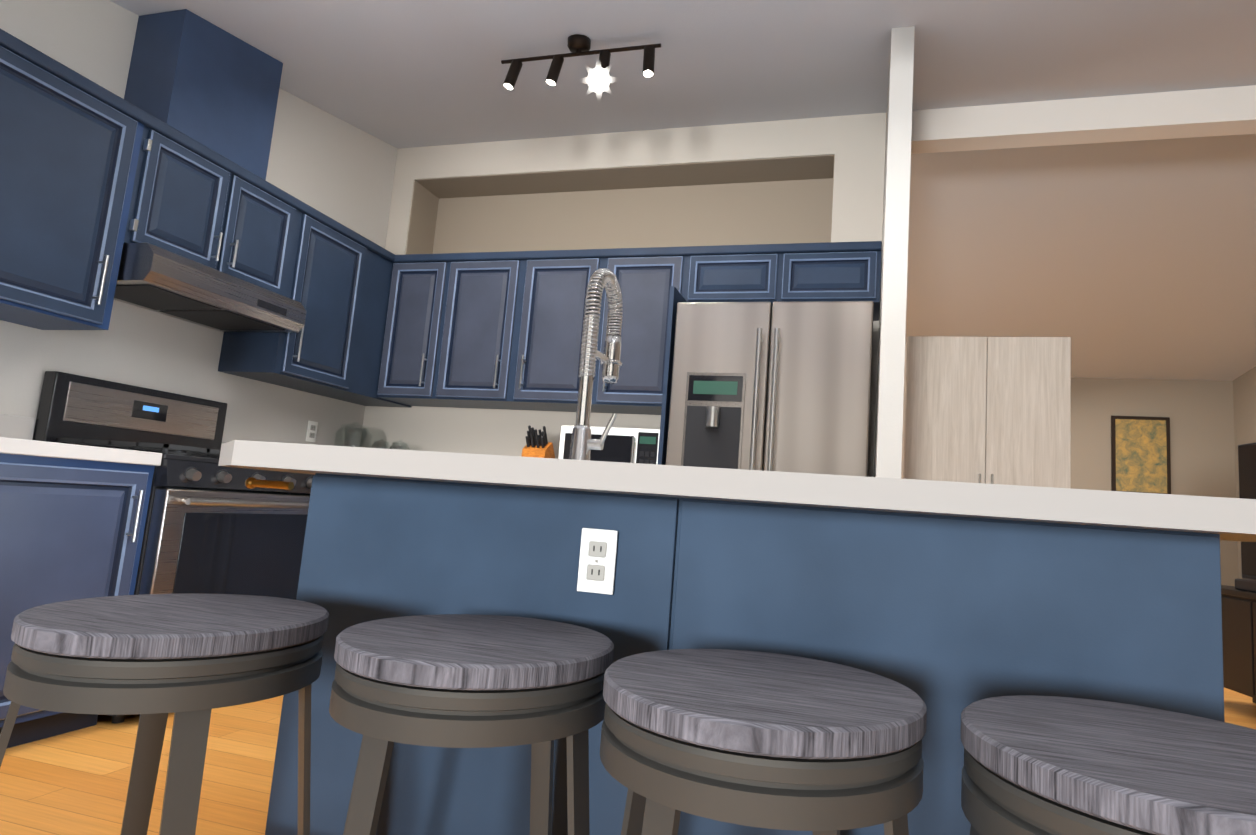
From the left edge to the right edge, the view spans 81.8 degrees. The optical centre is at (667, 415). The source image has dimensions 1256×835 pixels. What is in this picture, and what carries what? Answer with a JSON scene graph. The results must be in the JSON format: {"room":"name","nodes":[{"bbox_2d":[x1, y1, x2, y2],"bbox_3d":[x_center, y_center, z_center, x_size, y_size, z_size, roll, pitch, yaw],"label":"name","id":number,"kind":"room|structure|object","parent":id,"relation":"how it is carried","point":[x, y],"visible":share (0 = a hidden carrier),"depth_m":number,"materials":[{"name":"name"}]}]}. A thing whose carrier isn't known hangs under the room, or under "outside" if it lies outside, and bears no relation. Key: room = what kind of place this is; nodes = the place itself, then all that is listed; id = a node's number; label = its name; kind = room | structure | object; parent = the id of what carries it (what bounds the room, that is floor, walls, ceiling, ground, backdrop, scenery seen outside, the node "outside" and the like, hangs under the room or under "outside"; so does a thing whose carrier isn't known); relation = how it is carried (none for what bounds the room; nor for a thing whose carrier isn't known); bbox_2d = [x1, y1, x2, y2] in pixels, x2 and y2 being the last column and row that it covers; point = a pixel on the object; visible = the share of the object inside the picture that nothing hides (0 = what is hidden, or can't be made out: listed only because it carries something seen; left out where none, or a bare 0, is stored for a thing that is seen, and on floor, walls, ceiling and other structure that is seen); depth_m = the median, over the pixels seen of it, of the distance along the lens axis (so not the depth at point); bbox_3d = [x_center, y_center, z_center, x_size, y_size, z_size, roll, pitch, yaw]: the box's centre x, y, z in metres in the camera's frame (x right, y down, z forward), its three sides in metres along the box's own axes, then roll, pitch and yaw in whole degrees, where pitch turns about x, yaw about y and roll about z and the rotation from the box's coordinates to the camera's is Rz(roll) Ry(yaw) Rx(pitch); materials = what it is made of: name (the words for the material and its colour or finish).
{"room":"kitchen","nodes":[
{"label":"kitchen","id":0,"kind":"room"},
{"bbox_2d":[0,0,399,446],"bbox_3d":[-1.906,-0.256,4.519,0.120,3.083,9.220,2,-8,15],"label":"wall","id":1,"kind":"structure","parent":0,"point":[342,171],"depth_m":3.31,"materials":[{"name":"grey paint"}]},
{"bbox_2d":[0,29,155,329],"bbox_3d":[-2.235,-0.776,2.382,0.347,0.830,0.700,2,-8,15],"label":"upper cabinet","id":2,"kind":"object","parent":1,"relation":"attached to","point":[74,152],"depth_m":2.45,"materials":[{"name":"blue wood"}]},
{"bbox_2d":[0,414,226,443],"bbox_3d":[-2.213,0.133,3.190,0.020,0.099,2.521,2,-8,15],"label":"backsplash","id":3,"kind":"structure","parent":1,"relation":"attached to","point":[12,426],"depth_m":2.62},
{"bbox_2d":[136,113,239,271],"bbox_3d":[-2.082,-0.865,2.921,0.347,0.495,0.385,2,-8,15],"label":"upper cabinet","id":4,"kind":"object","parent":1,"relation":"attached to","point":[170,151],"depth_m":2.89,"materials":[{"name":"blue wood"}]},
{"bbox_2d":[124,9,282,176],"bbox_3d":[-2.036,-1.402,3.195,0.252,0.637,0.500,2,-8,15],"label":"cover","id":5,"kind":"object","parent":1,"relation":"attached to","point":[211,83],"depth_m":3.06,"materials":[{"name":"blue wood"}]},
{"bbox_2d":[114,243,306,331],"bbox_3d":[-1.995,-0.515,3.050,0.470,0.146,0.755,2,-8,15],"label":"range hood","id":6,"kind":"object","parent":1,"relation":"attached to","point":[151,277],"visible":0.88,"depth_m":2.92,"materials":[{"name":"silver metal"}]},
{"bbox_2d":[224,161,307,298],"bbox_3d":[-1.982,-0.810,3.289,0.347,0.495,0.385,2,-8,15],"label":"upper cabinet","id":7,"kind":"object","parent":1,"relation":"attached to","point":[268,221],"depth_m":3.26,"materials":[{"name":"blue wood"}]},
{"bbox_2d":[218,205,371,392],"bbox_3d":[-1.880,-0.582,3.686,0.347,0.830,0.490,2,-8,15],"label":"upper cabinet","id":8,"kind":"object","parent":1,"relation":"attached to","point":[332,271],"depth_m":3.61,"materials":[{"name":"blue wood"}]},
{"bbox_2d":[306,421,317,441],"bbox_3d":[-1.982,0.087,4.038,0.009,0.115,0.070,2,-8,15],"label":"electrical outlet","id":9,"kind":"object","parent":1,"relation":"attached to","point":[311,431],"visible":1,"depth_m":4.03,"materials":[{"name":"white plastic"}]},
{"bbox_2d":[312,242,407,407],"bbox_3d":[-1.741,-0.507,4.195,0.347,0.830,0.577,2,-8,15],"label":"upper cabinet","id":10,"kind":"object","parent":1,"relation":"attached to","point":[367,391],"depth_m":4.04,"materials":[{"name":"blue wood"}]},
{"bbox_2d":[370,439,389,448],"bbox_3d":[-1.651,0.239,4.156,0.116,0.215,0.116,2,-8,15],"label":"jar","id":11,"kind":"object","parent":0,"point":[378,443],"visible":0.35,"depth_m":4.17,"materials":[{"name":"clear glass"}]},
{"bbox_2d":[360,113,875,458],"bbox_3d":[-0.310,-0.180,4.219,3.120,3.083,0.300,2,-8,15],"label":"wall","id":12,"kind":"structure","parent":0,"point":[824,180],"depth_m":4.34,"materials":[{"name":"grey paint"}]},
{"bbox_2d":[380,253,455,407],"bbox_3d":[-1.385,-0.484,4.215,0.370,0.820,0.347,2,-8,15],"label":"upper cabinet","id":13,"kind":"object","parent":12,"relation":"attached to","point":[416,307],"depth_m":4.05,"materials":[{"name":"blue wood"}]},
{"bbox_2d":[432,251,531,409],"bbox_3d":[-0.986,-0.469,4.105,0.459,0.820,0.347,2,-8,15],"label":"upper cabinet","id":14,"kind":"object","parent":12,"relation":"attached to","point":[482,291],"depth_m":3.94,"materials":[{"name":"blue wood"}]},
{"bbox_2d":[508,249,603,412],"bbox_3d":[-0.541,-0.453,3.981,0.465,0.820,0.347,2,-8,15],"label":"upper cabinet","id":15,"kind":"object","parent":12,"relation":"attached to","point":[553,286],"depth_m":3.83,"materials":[{"name":"blue wood"}]},
{"bbox_2d":[592,246,687,416],"bbox_3d":[-0.100,-0.437,3.859,0.451,0.820,0.347,2,-8,15],"label":"upper cabinet","id":16,"kind":"object","parent":12,"relation":"attached to","point":[652,281],"depth_m":3.69,"materials":[{"name":"blue wood"}]},
{"bbox_2d":[684,244,783,303],"bbox_3d":[0.365,-0.683,3.769,0.476,0.290,0.347,2,-8,15],"label":"upper cabinet","id":17,"kind":"object","parent":12,"relation":"attached to","point":[722,273],"depth_m":3.60,"materials":[{"name":"blue wood"}]},
{"bbox_2d":[780,241,881,320],"bbox_3d":[0.824,-0.666,3.641,0.476,0.290,0.347,2,-8,15],"label":"upper cabinet","id":18,"kind":"object","parent":12,"relation":"attached to","point":[827,271],"depth_m":3.48,"materials":[{"name":"blue wood"}]},
{"bbox_2d":[0,688,1255,834],"bbox_3d":[1.165,1.419,3.476,6.870,0.060,9.300,2,-8,15],"label":"floor","id":19,"kind":"structure","parent":0,"point":[75,782],"depth_m":2.03,"materials":[{"name":"brown wood"}]},
{"bbox_2d":[0,446,160,748],"bbox_3d":[-2.186,0.541,2.185,0.636,0.870,0.722,2,-8,15],"label":"base cabinet","id":20,"kind":"object","parent":19,"relation":"on","point":[72,520],"depth_m":2.22,"materials":[{"name":"blue wood"}]},
{"bbox_2d":[0,434,161,461],"bbox_3d":[-2.151,0.088,2.241,0.644,0.045,0.726,2,-8,15],"label":"countertop","id":21,"kind":"structure","parent":20,"relation":"on","point":[12,443],"depth_m":2.23,"materials":[{"name":"white stone"}]},
{"bbox_2d":[334,422,372,447],"bbox_3d":[-1.813,0.186,4.166,0.200,0.300,0.200,2,-8,15],"label":"jar","id":22,"kind":"object","parent":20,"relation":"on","point":[349,428],"visible":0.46,"depth_m":4.17,"materials":[{"name":"clear glass"}]},
{"bbox_2d":[389,440,409,449],"bbox_3d":[-1.531,0.243,4.122,0.116,0.215,0.116,2,-8,15],"label":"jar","id":23,"kind":"object","parent":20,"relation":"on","point":[408,447],"visible":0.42,"depth_m":4.11,"materials":[{"name":"clear glass"}]},
{"bbox_2d":[521,425,554,457],"bbox_3d":[-0.676,0.213,3.793,0.130,0.313,0.194,2,-8,15],"label":"knife block","id":24,"kind":"object","parent":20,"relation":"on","point":[539,446],"visible":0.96,"depth_m":3.75,"materials":[{"name":"brown wood"}]},
{"bbox_2d":[558,425,659,463],"bbox_3d":[-0.239,0.229,3.649,0.520,0.306,0.437,2,-8,15],"label":"microwave","id":25,"kind":"object","parent":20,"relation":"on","point":[631,445],"visible":0.33,"depth_m":3.46,"materials":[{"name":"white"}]},
{"bbox_2d":[0,593,328,834],"bbox_3d":[-0.744,0.612,1.047,0.424,0.645,0.424,2,-8,15],"label":"stool","id":26,"kind":"object","parent":19,"relation":"on","point":[190,661],"visible":1,"depth_m":0.94,"materials":[{"name":"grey wood"}]},
{"bbox_2d":[32,371,313,722],"bbox_3d":[-1.928,0.488,2.901,0.729,1.195,0.764,2,-8,15],"label":"range","id":27,"kind":"object","parent":19,"relation":"on","point":[212,526],"visible":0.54,"depth_m":2.77,"materials":[{"name":"silver"}]},
{"bbox_2d":[329,614,613,834],"bbox_3d":[-0.296,0.641,1.021,0.488,0.645,0.488,2,-8,15],"label":"stool","id":28,"kind":"object","parent":19,"relation":"on","point":[463,681],"visible":0.98,"depth_m":0.91,"materials":[{"name":"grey wood"}]},
{"bbox_2d":[234,460,1255,834],"bbox_3d":[0.058,0.632,1.632,1.752,0.870,0.902,2,-8,15],"label":"kitchen island","id":29,"kind":"object","parent":19,"relation":"on","point":[946,602],"depth_m":1.25,"materials":[{"name":"blue wood"}]},
{"bbox_2d":[577,528,617,594],"bbox_3d":[-0.128,0.265,1.322,0.070,0.115,0.009,2,-8,15],"label":"outlet","id":30,"kind":"object","parent":29,"relation":"attached to","point":[597,560],"visible":1,"depth_m":1.32,"materials":[{"name":"white plastic"}]},
{"bbox_2d":[218,464,1255,535],"bbox_3d":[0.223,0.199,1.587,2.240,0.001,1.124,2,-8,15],"label":"island countertop","id":31,"kind":"structure","parent":29,"relation":"on","point":[317,471],"depth_m":1.14,"materials":[{"name":"white stone"}]},
{"bbox_2d":[600,649,926,834],"bbox_3d":[0.094,0.649,0.861,0.458,0.645,0.458,2,-8,15],"label":"stool","id":32,"kind":"object","parent":19,"relation":"on","point":[770,740],"visible":1,"depth_m":0.75,"materials":[{"name":"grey wood"}]},
{"bbox_2d":[666,301,873,476],"bbox_3d":[0.474,0.417,3.379,0.880,1.800,0.683,2,-8,15],"label":"refrigerator","id":33,"kind":"object","parent":19,"relation":"on","point":[776,386],"visible":0.31,"depth_m":3.17,"materials":[{"name":"silver metal"}]},
{"bbox_2d":[901,336,1070,487],"bbox_3d":[1.723,0.537,4.004,0.820,1.900,0.491,2,-8,15],"label":"pantry cabinet","id":34,"kind":"object","parent":19,"relation":"on","point":[991,410],"visible":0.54,"depth_m":3.87,"materials":[{"name":"beige wood"}]},
{"bbox_2d":[961,695,1255,834],"bbox_3d":[0.488,0.656,0.701,0.491,0.645,0.491,2,-8,15],"label":"stool","id":35,"kind":"object","parent":19,"relation":"on","point":[1043,765],"visible":1,"depth_m":0.69,"materials":[{"name":"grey wood"}]},
{"bbox_2d":[1221,578,1255,702],"bbox_3d":[3.123,1.158,3.337,0.452,0.700,1.750,3,-7,6],"label":"media console","id":36,"kind":"object","parent":19,"relation":"on","point":[1238,600],"visible":0.42,"depth_m":3.74,"materials":[{"name":"black wood"}]},
{"bbox_2d":[1238,442,1255,579],"bbox_3d":[3.192,0.480,3.476,0.240,0.803,1.240,3,-7,6],"label":"tv","id":37,"kind":"object","parent":36,"relation":"on","point":[1247,468],"visible":0.58,"depth_m":4.02,"materials":[{"name":"black plastic"}]},
{"bbox_2d":[109,0,1255,148],"bbox_3d":[0.755,-1.579,1.604,6.870,0.910,4.660,2,-8,15],"label":"ceiling","id":38,"kind":"structure","parent":0,"point":[398,74],"depth_m":3.25,"materials":[{"name":"grey paint"}]},
{"bbox_2d":[501,34,660,91],"bbox_3d":[-0.394,-1.459,3.115,0.740,0.339,0.157,2,2,15],"label":"track spotlight","id":39,"kind":"object","parent":38,"relation":"attached to","point":[598,77],"visible":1,"depth_m":3.10,"materials":[{"name":"brown metal"}]},
{"bbox_2d":[868,26,914,478],"bbox_3d":[0.974,-0.205,3.230,0.120,3.062,0.910,2,-8,15],"label":"wall","id":40,"kind":"structure","parent":0,"point":[891,170],"depth_m":2.87,"materials":[{"name":"grey paint"}]},
{"bbox_2d":[905,134,1255,380],"bbox_3d":[1.973,-1.054,6.063,6.870,0.637,4.640,2,-8,15],"label":"ceiling","id":41,"kind":"structure","parent":0,"point":[1127,260],"depth_m":5.09,"materials":[{"name":"grey paint"}]},
{"bbox_2d":[911,85,1255,153],"bbox_3d":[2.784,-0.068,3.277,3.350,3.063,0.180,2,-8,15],"label":"header beam","id":42,"kind":"structure","parent":0,"point":[1224,111],"depth_m":3.62,"materials":[{"name":"beige paint"}]},
{"bbox_2d":[1071,378,1235,585],"bbox_3d":[2.421,0.762,7.953,6.450,2.560,0.120,2,-8,15],"label":"wall","id":43,"kind":"structure","parent":0,"point":[1199,412],"depth_m":7.27,"materials":[{"name":"grey paint"}]},
{"bbox_2d":[1111,416,1170,493],"bbox_3d":[4.768,0.401,7.288,0.520,0.800,0.028,2,-8,15],"label":"picture frame","id":44,"kind":"object","parent":43,"relation":"attached to","point":[1140,456],"visible":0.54,"depth_m":7.28,"materials":[{"name":"yellow paper"}]},
{"bbox_2d":[1232,366,1255,579],"bbox_3d":[4.440,-0.026,2.758,0.120,3.083,9.220,2,-8,15],"label":"wall","id":45,"kind":"structure","parent":0,"point":[1244,386],"depth_m":6.96,"materials":[{"name":"grey paint"}]}
]}

